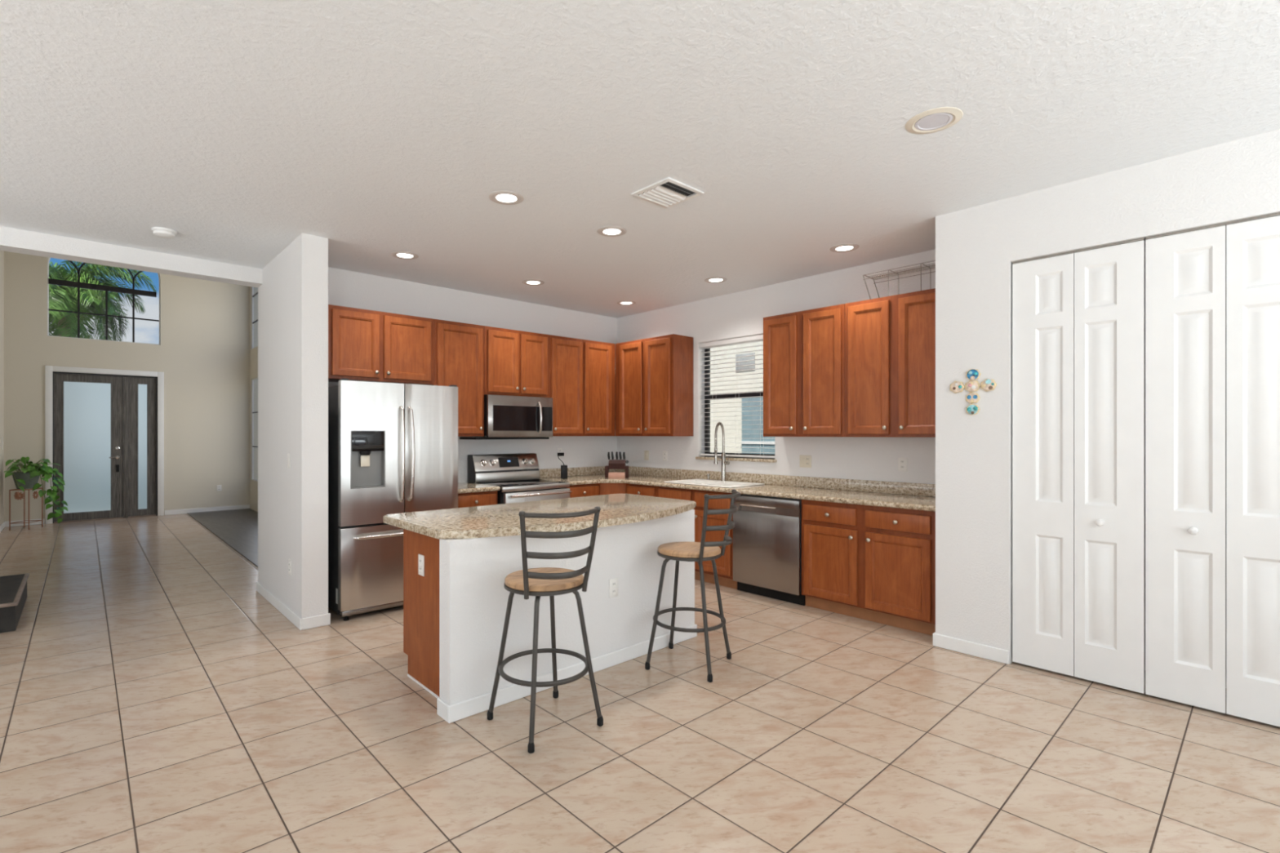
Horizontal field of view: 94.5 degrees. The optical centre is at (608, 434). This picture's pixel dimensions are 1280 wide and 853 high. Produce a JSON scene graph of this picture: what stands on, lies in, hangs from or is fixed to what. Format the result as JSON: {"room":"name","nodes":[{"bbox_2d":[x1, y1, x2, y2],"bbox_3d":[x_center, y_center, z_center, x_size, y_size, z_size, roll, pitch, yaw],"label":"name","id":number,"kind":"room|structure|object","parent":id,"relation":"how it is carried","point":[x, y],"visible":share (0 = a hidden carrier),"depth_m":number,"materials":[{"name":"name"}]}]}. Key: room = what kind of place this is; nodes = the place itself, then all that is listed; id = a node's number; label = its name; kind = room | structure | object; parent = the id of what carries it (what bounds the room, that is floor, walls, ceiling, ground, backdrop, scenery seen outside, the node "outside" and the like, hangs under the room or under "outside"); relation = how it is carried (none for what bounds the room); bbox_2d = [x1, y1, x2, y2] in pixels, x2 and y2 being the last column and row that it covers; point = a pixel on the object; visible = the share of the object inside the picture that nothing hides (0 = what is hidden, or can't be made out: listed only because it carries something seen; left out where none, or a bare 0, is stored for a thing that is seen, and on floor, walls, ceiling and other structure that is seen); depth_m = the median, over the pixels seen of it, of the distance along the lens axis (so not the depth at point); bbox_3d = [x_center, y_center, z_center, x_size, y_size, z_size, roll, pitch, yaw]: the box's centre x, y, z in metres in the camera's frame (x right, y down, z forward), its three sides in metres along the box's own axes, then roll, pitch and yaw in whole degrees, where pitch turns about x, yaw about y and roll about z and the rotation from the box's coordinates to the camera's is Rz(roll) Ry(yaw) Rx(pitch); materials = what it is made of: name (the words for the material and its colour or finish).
{"room":"kitchen","nodes":[
{"label":"kitchen","id":0,"kind":"room"},
{"bbox_2d":[0,250,4,525],"bbox_3d":[-7.023,-1.384,6.432,0.150,5.600,6.750,0,0,-42],"label":"wall","id":1,"kind":"structure","parent":0,"point":[2,252],"depth_m":8.79,"materials":[{"name":"paint"}]},
{"bbox_2d":[0,504,249,532],"bbox_3d":[-6.152,1.373,8.011,3.250,0.084,5.550,0,0,-42],"label":"baseboard","id":2,"kind":"structure","parent":1,"relation":"attached to","point":[4,524],"depth_m":10.47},
{"bbox_2d":[4,251,257,523],"bbox_3d":[-8.054,-1.384,10.153,3.557,5.600,0.180,0,0,-42],"label":"wall","id":3,"kind":"structure","parent":0,"point":[202,353],"depth_m":10.43,"materials":[{"name":"paint"}]},
{"bbox_2d":[47,257,159,345],"bbox_3d":[-8.393,-2.439,9.878,1.449,1.780,0.040,0,0,-42],"label":"window","id":4,"kind":"structure","parent":3,"relation":"in","point":[77,284],"depth_m":9.85,"materials":[{"name":"brown metal"}]},
{"bbox_2d":[44,365,164,524],"bbox_3d":[-8.341,0.169,9.836,1.497,2.495,0.132,0,0,-42],"label":"door","id":5,"kind":"structure","parent":3,"relation":"in","point":[108,429],"depth_m":9.83,"materials":[{"name":"brown wood"}]},
{"bbox_2d":[217,484,221,491],"bbox_3d":[-7.141,0.991,10.839,0.072,0.115,0.009,0,0,-42],"label":"wall outlet","id":6,"kind":"object","parent":3,"relation":"attached to","point":[219,486],"visible":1,"depth_m":10.84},
{"bbox_2d":[0,226,262,287],"bbox_3d":[-3.461,-2.754,4.964,3.550,2.860,0.179,0,0,-42],"label":"wall header","id":7,"kind":"structure","parent":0,"point":[11,240],"depth_m":4.60,"materials":[{"name":"paint"}]},
{"bbox_2d":[249,286,257,511],"bbox_3d":[-4.516,-1.384,8.664,0.050,5.600,6.750,0,0,-42],"label":"wall","id":8,"kind":"structure","parent":0,"point":[253,352],"depth_m":11.11,"materials":[{"name":"paint"}]},
{"bbox_2d":[252,377,257,481],"bbox_3d":[-5.915,-0.084,10.244,0.024,1.898,2.368,0,0,-42],"label":"window","id":9,"kind":"structure","parent":8,"relation":"in","point":[253,380],"depth_m":11.11,"materials":[{"name":"brown metal"}]},
{"bbox_2d":[252,286,257,348],"bbox_3d":[-5.915,-2.334,10.244,0.024,1.498,2.368,0,0,-42],"label":"window","id":10,"kind":"structure","parent":8,"relation":"in","point":[256,293],"depth_m":11.11,"materials":[{"name":"brown metal"}]},
{"bbox_2d":[257,233,328,618],"bbox_3d":[-2.627,-0.019,4.868,0.179,2.870,1.432,0,0,-42],"label":"wall","id":11,"kind":"structure","parent":0,"point":[293,292],"depth_m":4.43,"materials":[{"name":"paint"}]},
{"bbox_2d":[288,559,291,575],"bbox_3d":[-2.432,1.016,4.508,0.009,0.115,0.072,0,0,-42],"label":"wall outlet","id":12,"kind":"object","parent":11,"relation":"attached to","point":[289,560],"visible":1,"depth_m":4.49,"materials":[{"name":"white plastic"}]},
{"bbox_2d":[256,581,330,630],"bbox_3d":[-2.627,1.373,4.868,0.206,0.084,1.460,0,0,-42],"label":"baseboard","id":13,"kind":"structure","parent":11,"relation":"attached to","point":[307,623],"depth_m":4.39,"materials":[{"name":"white wood"}]},
{"bbox_2d":[328,266,617,482],"bbox_3d":[-1.349,-0.019,6.422,3.795,2.870,0.450,0,0,-42],"label":"wall","id":14,"kind":"structure","parent":0,"point":[346,288],"depth_m":6.25,"materials":[{"name":"paint"}]},
{"bbox_2d":[328,304,433,385],"bbox_3d":[-2.068,-0.759,5.224,0.977,0.606,0.374,0,0,-42],"label":"upper cabinet","id":15,"kind":"object","parent":14,"relation":"attached to","point":[364,344],"visible":0.93,"depth_m":5.09,"materials":[{"name":"brown wood"}]},
{"bbox_2d":[431,319,484,436],"bbox_3d":[-1.506,-0.519,5.723,0.522,1.086,0.374,0,0,-42],"label":"upper cabinet","id":16,"kind":"object","parent":14,"relation":"attached to","point":[458,347],"visible":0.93,"depth_m":5.64,"materials":[{"name":"brown wood"}]},
{"bbox_2d":[484,325,549,397],"bbox_3d":[-1.015,-0.725,6.161,0.790,0.673,0.374,0,0,-42],"label":"upper cabinet","id":17,"kind":"object","parent":14,"relation":"attached to","point":[517,362],"visible":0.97,"depth_m":6.01,"materials":[{"name":"brown wood"}]},
{"bbox_2d":[459,395,552,439],"bbox_3d":[-1.030,-0.165,6.097,0.888,0.438,0.439,0,0,-42],"label":"microwave","id":18,"kind":"object","parent":17,"relation":"attached to","point":[505,417],"visible":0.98,"depth_m":5.96,"materials":[{"name":"silver metal"}]},
{"bbox_2d":[557,448,562,457],"bbox_3d":[-0.560,0.216,6.816,0.072,0.115,0.009,0,0,-42],"label":"wall outlet","id":19,"kind":"object","parent":14,"relation":"attached to","point":[559,450],"visible":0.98,"depth_m":6.81,"materials":[{"name":"white plastic"}]},
{"bbox_2d":[549,334,582,436],"bbox_3d":[-0.548,-0.519,6.576,0.455,1.086,0.374,0,0,-42],"label":"upper cabinet","id":20,"kind":"object","parent":14,"relation":"attached to","point":[566,353],"visible":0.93,"depth_m":6.46,"materials":[{"name":"brown wood"}]},
{"bbox_2d":[582,339,614,435],"bbox_3d":[-0.195,-0.519,6.890,0.486,1.086,0.374,0,0,-42],"label":"upper cabinet","id":21,"kind":"object","parent":14,"relation":"attached to","point":[598,357],"visible":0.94,"depth_m":6.76,"materials":[{"name":"brown wood"}]},
{"bbox_2d":[0,0,1279,318],"bbox_3d":[0.374,-1.554,0.278,9.550,0.200,11.920,0,0,-42],"label":"ceiling","id":22,"kind":"structure","parent":0,"point":[239,129],"depth_m":2.71,"materials":[{"name":"paint"}]},
{"bbox_2d":[151,226,176,239],"bbox_3d":[-3.174,-1.431,4.221,0.144,0.044,0.144,0,0,-42],"label":"smoke detector","id":23,"kind":"object","parent":22,"relation":"attached to","point":[163,233],"visible":1,"depth_m":4.18,"materials":[{"name":"white plastic"}]},
{"bbox_2d":[391,251,418,259],"bbox_3d":[-1.655,-1.450,4.804,0.212,0.008,0.212,0,0,-42],"label":"recessed light","id":24,"kind":"object","parent":22,"relation":"in","point":[400,255],"visible":1,"depth_m":4.79,"materials":[{"name":"white"}]},
{"bbox_2d":[488,191,524,204],"bbox_3d":[-0.628,-1.450,3.635,0.212,0.008,0.212,0,0,-42],"label":"recessed light","id":25,"kind":"object","parent":22,"relation":"in","point":[504,197],"visible":1,"depth_m":3.63,"materials":[{"name":"white"}]},
{"bbox_2d":[522,279,544,285],"bbox_3d":[-0.721,-1.450,5.662,0.212,0.008,0.212,0,0,-42],"label":"recessed light","id":26,"kind":"object","parent":22,"relation":"in","point":[531,282],"visible":1,"depth_m":5.65,"materials":[{"name":"white"}]},
{"bbox_2d":[597,226,626,236],"bbox_3d":[0.025,-1.450,4.237,0.212,0.008,0.212,0,0,-42],"label":"recessed light","id":27,"kind":"object","parent":22,"relation":"in","point":[609,231],"visible":1,"depth_m":4.23,"materials":[{"name":"white"}]},
{"bbox_2d":[617,300,635,305],"bbox_3d":[0.197,-1.450,6.546,0.212,0.008,0.212,0,0,-42],"label":"recessed light","id":28,"kind":"object","parent":22,"relation":"in","point":[625,302],"visible":1,"depth_m":6.54,"materials":[{"name":"white"}]},
{"bbox_2d":[631,177,704,208],"bbox_3d":[0.355,-1.443,3.561,0.315,0.021,0.310,0,0,-42],"label":"ceiling vent","id":29,"kind":"object","parent":22,"relation":"in","point":[668,192],"visible":1,"depth_m":3.54,"materials":[{"name":"white metal"}]},
{"bbox_2d":[704,276,727,283],"bbox_3d":[1.012,-1.450,5.571,0.212,0.008,0.212,0,0,-42],"label":"recessed light","id":30,"kind":"object","parent":22,"relation":"in","point":[715,279],"visible":1,"depth_m":5.56,"materials":[{"name":"white"}]},
{"bbox_2d":[830,243,858,252],"bbox_3d":[1.842,-1.450,4.615,0.212,0.008,0.212,0,0,-42],"label":"recessed light","id":31,"kind":"object","parent":22,"relation":"in","point":[842,247],"visible":1,"depth_m":4.60,"materials":[{"name":"white"}]},
{"bbox_2d":[905,106,963,133],"bbox_3d":[1.509,-1.449,2.744,0.236,0.008,0.236,0,0,-42],"label":"recessed light","id":32,"kind":"object","parent":22,"relation":"in","point":[935,120],"visible":1,"depth_m":2.73,"materials":[{"name":"white plastic"}]},
{"bbox_2d":[0,508,1279,852],"bbox_3d":[-1.956,1.460,3.010,9.400,0.112,19.100,0,0,-42],"label":"floor","id":33,"kind":"structure","parent":0,"point":[153,700],"depth_m":2.72,"materials":[{"name":"tile"}]},
{"bbox_2d":[0,573,29,633],"bbox_3d":[-4.853,1.313,4.522,0.542,0.205,1.210,0,0,-42],"label":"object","id":34,"kind":"structure","parent":33,"relation":"on","point":[13,588],"depth_m":4.44,"materials":[{"name":"wood"}]},
{"bbox_2d":[8,487,43,530],"bbox_3d":[-8.729,1.116,8.858,0.248,0.599,0.295,0,0,-10],"label":"plant stand","id":35,"kind":"object","parent":33,"relation":"on","point":[17,494],"visible":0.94,"depth_m":8.79,"materials":[{"name":"black metal"}]},
{"bbox_2d":[4,456,67,524],"bbox_3d":[-8.669,0.865,8.970,0.689,1.045,0.638,0,0,-42],"label":"potted plant","id":36,"kind":"object","parent":35,"relation":"on","point":[28,477],"visible":1,"depth_m":8.89,"materials":[{"name":"green plant"}]},
{"bbox_2d":[328,377,457,620],"bbox_3d":[-1.880,0.498,5.006,0.958,1.834,0.880,0,0,-42],"label":"refrigerator","id":37,"kind":"object","parent":33,"relation":"on","point":[393,447],"visible":0.75,"depth_m":4.62,"materials":[{"name":"metal"}]},
{"bbox_2d":[457,490,497,507],"bbox_3d":[-1.412,0.974,5.620,0.483,0.882,0.654,0,0,-42],"label":"base cabinet","id":38,"kind":"object","parent":33,"relation":"on","point":[485,498],"visible":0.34,"depth_m":5.41,"materials":[{"name":"brown wood"}]},
{"bbox_2d":[457,482,500,493],"bbox_3d":[-1.417,0.463,5.617,0.495,0.137,0.656,0,0,-42],"label":"countertop","id":39,"kind":"structure","parent":38,"relation":"on","point":[463,487],"depth_m":5.48,"materials":[{"name":"stone"}]},
{"bbox_2d":[467,453,571,504],"bbox_3d":[-0.893,0.789,6.003,0.788,1.155,0.742,0,0,-42],"label":"range","id":40,"kind":"object","parent":33,"relation":"on","point":[517,476],"visible":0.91,"depth_m":5.99,"materials":[{"name":"silver metal"}]},
{"bbox_2d":[477,479,569,492],"bbox_3d":[-0.909,0.519,6.021,0.788,0.050,0.655,0,0,-42],"label":"cooktop","id":41,"kind":"object","parent":40,"relation":"in","point":[505,485],"depth_m":5.89,"materials":[{"name":"metal"}]},
{"bbox_2d":[487,506,603,753],"bbox_3d":[-0.292,0.878,2.861,0.465,1.076,0.542,0,0,-39],"label":"bar stool","id":42,"kind":"object","parent":33,"relation":"on","point":[538,582],"visible":1,"depth_m":2.75,"materials":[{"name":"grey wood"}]},
{"bbox_2d":[403,509,697,723],"bbox_3d":[-0.332,0.972,3.793,1.876,0.888,0.760,0,0,-42],"label":"kitchen island","id":43,"kind":"object","parent":33,"relation":"on","point":[454,614],"visible":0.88,"depth_m":3.31,"materials":[{"name":"paint"}]},
{"bbox_2d":[417,554,424,576],"bbox_3d":[-1.053,0.736,3.319,0.009,0.115,0.072,0,0,-42],"label":"wall outlet","id":44,"kind":"object","parent":43,"relation":"attached to","point":[420,557],"visible":1,"depth_m":3.31,"materials":[{"name":"white plastic"}]},
{"bbox_2d":[382,493,696,538],"bbox_3d":[-0.282,0.506,3.814,1.980,0.042,1.035,0,0,-42],"label":"island countertop","id":45,"kind":"structure","parent":43,"relation":"on","point":[503,519],"depth_m":3.52,"materials":[{"name":"stone"}]},
{"bbox_2d":[608,577,617,598],"bbox_3d":[0.032,0.941,3.619,0.072,0.115,0.009,0,0,-42],"label":"wall outlet","id":46,"kind":"object","parent":43,"relation":"attached to","point":[613,583],"visible":1,"depth_m":3.61,"materials":[{"name":"white plastic"}]},
{"bbox_2d":[612,581,616,586],"bbox_3d":[0.033,0.919,3.617,0.030,0.030,0.004,0,0,-42],"label":"socket","id":47,"kind":"object","parent":46,"relation":"attached to","point":[614,583],"depth_m":3.62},
{"bbox_2d":[612,588,616,594],"bbox_3d":[0.033,0.963,3.617,0.030,0.030,0.004,0,0,-42],"label":"socket","id":48,"kind":"object","parent":46,"relation":"attached to","point":[614,590],"depth_m":3.62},
{"bbox_2d":[566,483,599,497],"bbox_3d":[-0.455,0.974,6.471,0.475,0.882,0.654,0,0,-42],"label":"base cabinet","id":49,"kind":"object","parent":33,"relation":"on","point":[585,490],"visible":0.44,"depth_m":6.25,"materials":[{"name":"brown wood"}]},
{"bbox_2d":[600,483,626,494],"bbox_3d":[0.071,0.974,6.840,0.798,0.882,0.803,0,0,-42],"label":"base cabinet","id":50,"kind":"object","parent":33,"relation":"on","point":[605,488],"visible":0.06,"depth_m":6.42,"materials":[{"name":"brown wood"}]},
{"bbox_2d":[626,483,657,497],"bbox_3d":[0.551,0.974,6.413,0.649,0.882,0.470,0,0,-42],"label":"base cabinet","id":51,"kind":"object","parent":33,"relation":"on","point":[634,489],"visible":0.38,"depth_m":6.19,"materials":[{"name":"brown wood"}]},
{"bbox_2d":[644,488,740,682],"bbox_3d":[0.538,0.878,3.618,0.544,1.076,0.456,0,0,27],"label":"bar stool","id":52,"kind":"object","parent":33,"relation":"on","point":[685,551],"visible":1,"depth_m":3.53,"materials":[{"name":"metal"}]},
{"bbox_2d":[657,486,737,589],"bbox_3d":[1.022,0.974,5.883,0.649,0.882,0.943,0,0,-42],"label":"base cabinet","id":53,"kind":"object","parent":33,"relation":"on","point":[724,564],"visible":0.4,"depth_m":5.53,"materials":[{"name":"brown wood"}]},
{"bbox_2d":[538,466,935,511],"bbox_3d":[0.942,0.463,5.510,1.280,0.137,3.952,0,0,-42],"label":"countertop","id":54,"kind":"structure","parent":53,"relation":"on","point":[908,495],"depth_m":5.36,"materials":[{"name":"stone"}]},
{"bbox_2d":[557,452,567,479],"bbox_3d":[-0.526,0.352,6.634,0.092,0.276,0.388,0,0,-10],"label":"charger","id":55,"kind":"object","parent":54,"relation":"on","point":[563,468],"visible":1,"depth_m":6.46,"materials":[{"name":"black plastic"}]},
{"bbox_2d":[604,459,628,478],"bbox_3d":[0.095,0.391,6.677,0.264,0.200,0.140,0,0,3],"label":"knife block","id":56,"kind":"object","parent":54,"relation":"on","point":[615,464],"visible":1,"depth_m":6.65,"materials":[{"name":"brown wood"}]},
{"bbox_2d":[664,478,764,488],"bbox_3d":[1.040,0.559,5.857,0.538,0.164,0.826,0,0,-42],"label":"sink","id":57,"kind":"object","parent":54,"relation":"in","point":[730,484],"visible":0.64,"depth_m":5.87,"materials":[{"name":"white ceramic"}]},
{"bbox_2d":[713,422,729,480],"bbox_3d":[1.150,0.177,5.977,0.157,0.600,0.112,0,0,-42],"label":"kitchen faucet","id":58,"kind":"object","parent":54,"relation":"on","point":[723,462],"visible":1,"depth_m":6.01,"materials":[{"name":"silver metal"}]},
{"bbox_2d":[733,493,804,605],"bbox_3d":[1.557,0.978,5.271,0.584,0.876,0.669,0,0,-42],"label":"dishwasher","id":59,"kind":"object","parent":33,"relation":"on","point":[767,530],"visible":0.75,"depth_m":5.05,"materials":[{"name":"metal"}]},
{"bbox_2d":[801,499,935,635],"bbox_3d":[2.134,0.974,4.634,0.649,0.882,1.048,0,0,-42],"label":"base cabinet","id":60,"kind":"object","parent":33,"relation":"on","point":[877,564],"visible":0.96,"depth_m":4.40,"materials":[{"name":"brown wood"}]},
{"bbox_2d":[617,248,935,484],"bbox_3d":[1.482,-0.019,5.983,0.150,2.870,3.970,0,0,-42],"label":"wall","id":61,"kind":"structure","parent":0,"point":[740,313],"depth_m":5.63,"materials":[{"name":"paint"}]},
{"bbox_2d":[644,450,648,460],"bbox_3d":[0.451,0.253,7.021,0.009,0.115,0.072,0,0,-42],"label":"wall switch","id":62,"kind":"object","parent":61,"relation":"attached to","point":[646,452],"visible":1,"depth_m":7.02,"materials":[{"name":"beige plastic"}]},
{"bbox_2d":[615,333,693,436],"bbox_3d":[0.487,-0.519,6.699,0.374,1.086,0.914,0,0,-42],"label":"upper cabinet","id":63,"kind":"object","parent":61,"relation":"attached to","point":[654,375],"visible":1,"depth_m":6.47,"materials":[{"name":"brown wood"}]},
{"bbox_2d":[662,451,667,461],"bbox_3d":[0.648,0.253,6.799,0.009,0.115,0.072,0,0,-42],"label":"wall outlet","id":64,"kind":"object","parent":61,"relation":"attached to","point":[664,453],"visible":1,"depth_m":6.79,"materials":[{"name":"white plastic"}]},
{"bbox_2d":[695,348,777,462],"bbox_3d":[1.341,-0.359,6.121,0.173,1.267,0.995,0,0,-42],"label":"window","id":65,"kind":"structure","parent":61,"relation":"in","point":[707,424],"depth_m":6.41,"materials":[{"name":"brown metal"}]},
{"bbox_2d":[699,333,774,457],"bbox_3d":[1.332,-0.379,6.114,0.070,1.226,0.947,0,0,-42],"label":"window blind","id":66,"kind":"object","parent":65,"relation":"attached to","point":[756,338],"visible":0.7,"depth_m":6.11,"materials":[{"name":"white plastic"}]},
{"bbox_2d":[538,466,935,496],"bbox_3d":[0.942,0.442,5.510,1.280,0.096,3.952,0,0,-42],"label":"backsplash","id":67,"kind":"structure","parent":61,"relation":"attached to","point":[892,487],"depth_m":5.67,"materials":[{"name":"stone"}]},
{"bbox_2d":[763,303,844,436],"bbox_3d":[1.784,-0.524,5.241,0.374,1.096,0.780,0,0,-42],"label":"upper cabinet","id":68,"kind":"object","parent":61,"relation":"attached to","point":[804,351],"visible":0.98,"depth_m":5.11,"materials":[{"name":"brown wood"}]},
{"bbox_2d":[800,454,811,467],"bbox_3d":[1.824,0.253,5.478,0.009,0.115,0.118,0,0,-42],"label":"wall outlet","id":69,"kind":"object","parent":61,"relation":"attached to","point":[805,460],"visible":1,"depth_m":5.48,"materials":[{"name":"beige plastic"}]},
{"bbox_2d":[844,288,935,437],"bbox_3d":[2.317,-0.524,4.643,0.374,1.096,0.818,0,0,-42],"label":"upper cabinet","id":70,"kind":"object","parent":61,"relation":"attached to","point":[890,341],"visible":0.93,"depth_m":4.57,"materials":[{"name":"brown wood"}]},
{"bbox_2d":[862,260,935,299],"bbox_3d":[2.349,-1.182,4.588,0.196,0.217,0.674,0,0,-42],"label":"wire rack","id":71,"kind":"object","parent":70,"relation":"on","point":[922,267],"visible":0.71,"depth_m":4.62,"materials":[{"name":"silver metal"}]},
{"bbox_2d":[897,457,906,471],"bbox_3d":[2.402,0.249,4.829,0.009,0.115,0.072,0,0,-42],"label":"wall outlet","id":72,"kind":"object","parent":61,"relation":"attached to","point":[902,462],"visible":1,"depth_m":4.83,"materials":[{"name":"beige plastic"}]},
{"bbox_2d":[935,128,1279,664],"bbox_3d":[4.280,-0.019,2.335,0.980,2.870,5.200,0,0,-42],"label":"wall","id":73,"kind":"structure","parent":0,"point":[976,247],"depth_m":3.69,"materials":[{"name":"paint"}]},
{"bbox_2d":[933,631,1008,664],"bbox_3d":[2.346,1.373,3.821,0.094,0.084,0.435,0,0,-42],"label":"baseboard","id":74,"kind":"structure","parent":73,"relation":"attached to","point":[1002,655],"depth_m":3.78,"materials":[{"name":"white wood"}]},
{"bbox_2d":[950,368,996,415],"bbox_3d":[2.326,-0.270,3.776,0.022,0.297,0.266,0,0,-42],"label":"wall cross","id":75,"kind":"object","parent":73,"relation":"attached to","point":[972,385],"visible":1,"depth_m":3.77,"materials":[{"name":"ceramic"}]},
{"bbox_2d":[1012,237,1145,693],"bbox_3d":[2.683,0.170,3.410,0.082,2.460,0.605,0,0,-42],"label":"door","id":76,"kind":"structure","parent":73,"relation":"in","point":[1078,316],"depth_m":3.39,"materials":[{"name":"white wood"}]},
{"bbox_2d":[1145,213,1279,726],"bbox_3d":[3.091,0.170,2.950,0.082,2.460,0.613,0,0,-42],"label":"door","id":77,"kind":"structure","parent":73,"relation":"in","point":[1212,292],"depth_m":3.00,"materials":[{"name":"white wood"}]},
{"label":"outside","id":78,"kind":"structure","parent":0,"visible":0},
{"bbox_3d":[-7.540,1.636,8.683,80.000,0.200,100.000,0,0,-42],"label":"ground","id":79,"kind":"structure","parent":78,"visible":0},
{"bbox_2d":[710,341,774,453],"bbox_3d":[2.496,-1.274,9.582,0.310,5.620,20.000,0,0,-42],"label":"neighbor house","id":80,"kind":"structure","parent":79,"relation":"on","point":[753,440],"depth_m":9.82,"materials":[{"name":"paint"}]},
{"bbox_2d":[735,352,755,372],"bbox_3d":[2.246,-1.179,9.708,0.014,0.290,0.380,0,0,-42],"label":"wall vent","id":81,"kind":"object","parent":80,"relation":"attached to","point":[750,362],"depth_m":9.70,"materials":[{"name":"white plastic"}]},
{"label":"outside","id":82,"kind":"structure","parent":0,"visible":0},
{"bbox_3d":[-16.581,1.505,18.843,40.000,0.058,20.800,0,0,-42],"label":"driveway","id":83,"kind":"object","parent":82,"visible":0},
{"bbox_2d":[48,260,157,341],"bbox_3d":[-12.314,-1.249,13.493,3.219,5.573,3.016,0,0,-38],"label":"palm tree","id":84,"kind":"object","parent":83,"relation":"on","point":[60,297],"visible":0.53,"depth_m":13.29,"materials":[{"name":"green plant"}]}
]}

